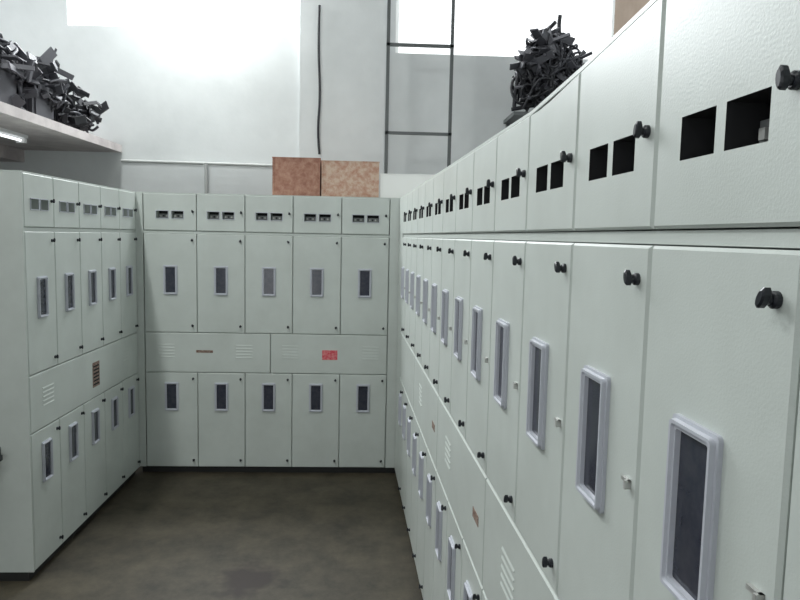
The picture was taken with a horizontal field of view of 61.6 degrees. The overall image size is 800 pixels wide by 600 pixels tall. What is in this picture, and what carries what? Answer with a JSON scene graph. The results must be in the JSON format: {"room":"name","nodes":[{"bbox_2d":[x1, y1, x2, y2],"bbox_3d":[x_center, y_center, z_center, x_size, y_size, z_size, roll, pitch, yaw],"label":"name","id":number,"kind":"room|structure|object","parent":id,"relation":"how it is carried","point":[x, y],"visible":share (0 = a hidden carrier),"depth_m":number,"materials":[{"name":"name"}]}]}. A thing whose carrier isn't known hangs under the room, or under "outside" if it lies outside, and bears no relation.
{"room":"electrical room","nodes":[
{"label":"electrical room","id":0,"kind":"room"},
{"bbox_2d":[0,101,121,161],"bbox_3d":[-2.838,-1.024,3.503,1.200,0.160,4.200,1,5,-2],"label":"loft slab","id":1,"kind":"object","parent":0,"point":[44,134],"visible":1,"depth_m":4.88,"materials":[{"name":"concrete"}]},
{"bbox_2d":[0,127,27,142],"bbox_3d":[-2.623,-1.070,4.111,0.080,0.055,1.200,1,5,-2],"label":"fluorescent tube light","id":2,"kind":"object","parent":1,"relation":"attached to","point":[20,138],"visible":1,"depth_m":4.56,"materials":[{"name":"grey glass"}]},
{"bbox_2d":[0,33,108,132],"bbox_3d":[-2.602,-1.593,4.389,0.746,0.864,2.021,1,5,-2],"label":"pile","id":3,"kind":"object","parent":1,"relation":"on","point":[31,83],"visible":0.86,"depth_m":4.49,"materials":[{"name":"black metal"}]},
{"bbox_2d":[0,466,422,599],"bbox_3d":[-0.667,1.683,1.440,5.850,0.150,9.400,1,5,-2],"label":"floor","id":4,"kind":"structure","parent":0,"point":[162,535],"depth_m":3.79,"materials":[{"name":"concrete"}]},
{"bbox_2d":[0,170,140,580],"bbox_3d":[-2.047,0.321,3.999,0.468,2.022,1.535,1,5,-2],"label":"tall cabinet","id":5,"kind":"object","parent":4,"relation":"on","point":[70,434],"visible":1,"depth_m":3.60,"materials":[{"name":"silver metal"}]},
{"bbox_2d":[136,192,400,472],"bbox_3d":[-0.729,0.249,5.046,2.300,2.022,0.468,1,5,-2],"label":"tall cabinet","id":6,"kind":"object","parent":4,"relation":"on","point":[268,324],"visible":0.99,"depth_m":4.82,"materials":[{"name":"silver metal"}]},
{"bbox_2d":[272,157,321,195],"bbox_3d":[-0.760,-0.906,4.997,0.351,0.282,0.225,1,5,-2],"label":"wooden box","id":7,"kind":"object","parent":6,"relation":"on","point":[296,176],"visible":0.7,"depth_m":4.89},
{"bbox_2d":[321,160,379,196],"bbox_3d":[-0.369,-0.893,5.029,0.426,0.267,0.235,1,5,-2],"label":"wooden box","id":8,"kind":"object","parent":6,"relation":"on","point":[339,178],"visible":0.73,"depth_m":4.92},
{"bbox_2d":[380,173,433,197],"bbox_3d":[0.083,-0.842,5.038,0.471,0.182,0.225,1,5,-2],"label":"carton","id":9,"kind":"object","parent":6,"relation":"on","point":[391,185],"visible":0.43,"depth_m":4.93,"materials":[{"name":"white cardboard"}]},
{"bbox_2d":[384,0,454,173],"bbox_3d":[0.146,-1.265,5.430,0.540,5.000,0.030,1,5,-2],"label":"steel frame","id":10,"kind":"object","parent":4,"relation":"on","point":[388,44],"visible":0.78,"depth_m":5.37,"materials":[{"name":"grey metal"}]},
{"bbox_2d":[395,0,799,599],"bbox_3d":[0.420,0.520,2.155,0.469,2.076,5.460,1,5,-5],"label":"tall cabinet","id":11,"kind":"object","parent":4,"relation":"on","point":[598,378],"visible":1,"depth_m":0.94,"materials":[{"name":"silver metal"}]},
{"bbox_2d":[503,15,592,126],"bbox_3d":[1.186,-1.731,5.421,0.657,1.072,0.545,1,5,-2],"label":"pile","id":12,"kind":"object","parent":11,"relation":"on","point":[548,60],"visible":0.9,"depth_m":5.28,"materials":[{"name":"black rubber"}]},
{"bbox_2d":[614,0,649,34],"bbox_3d":[0.544,-0.595,1.195,0.236,0.331,0.255,1,5,-2],"label":"cardboard box","id":13,"kind":"object","parent":11,"relation":"on","point":[625,10],"visible":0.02,"depth_m":1.26,"materials":[{"name":"beige cardboard"}]},
{"bbox_2d":[0,0,588,196],"bbox_3d":[-0.803,-1.314,5.743,5.450,5.000,0.260,1,5,-2],"label":"wall","id":14,"kind":"structure","parent":0,"point":[170,94],"depth_m":5.61,"materials":[{"name":"paint"}]},
{"bbox_2d":[72,0,299,32],"bbox_3d":[-1.771,-2.938,5.597,1.890,1.380,0.040,1,5,-2],"label":"window","id":15,"kind":"structure","parent":14,"relation":"in","point":[75,2],"depth_m":5.62,"materials":[{"name":"white"}]},
{"bbox_2d":[121,159,271,192],"bbox_3d":[-1.617,-0.444,5.697,1.450,1.442,0.035,1,5,-2],"label":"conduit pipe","id":16,"kind":"object","parent":14,"relation":"attached to","point":[205,164],"visible":0.46,"depth_m":5.62,"materials":[{"name":"grey"}]},
{"bbox_2d":[317,5,320,153],"bbox_3d":[-0.668,-1.815,5.550,0.033,1.201,0.020,1,5,-2],"label":"hanging cable","id":17,"kind":"object","parent":14,"relation":"hanging from","point":[319,6],"visible":1,"depth_m":5.54,"materials":[{"name":"black plastic"}]},
{"bbox_2d":[395,0,614,56],"bbox_3d":[0.915,-2.824,5.721,1.890,1.520,0.040,1,5,-2],"label":"window","id":18,"kind":"structure","parent":14,"relation":"in","point":[612,11],"depth_m":5.76,"materials":[{"name":"white"}]}
]}

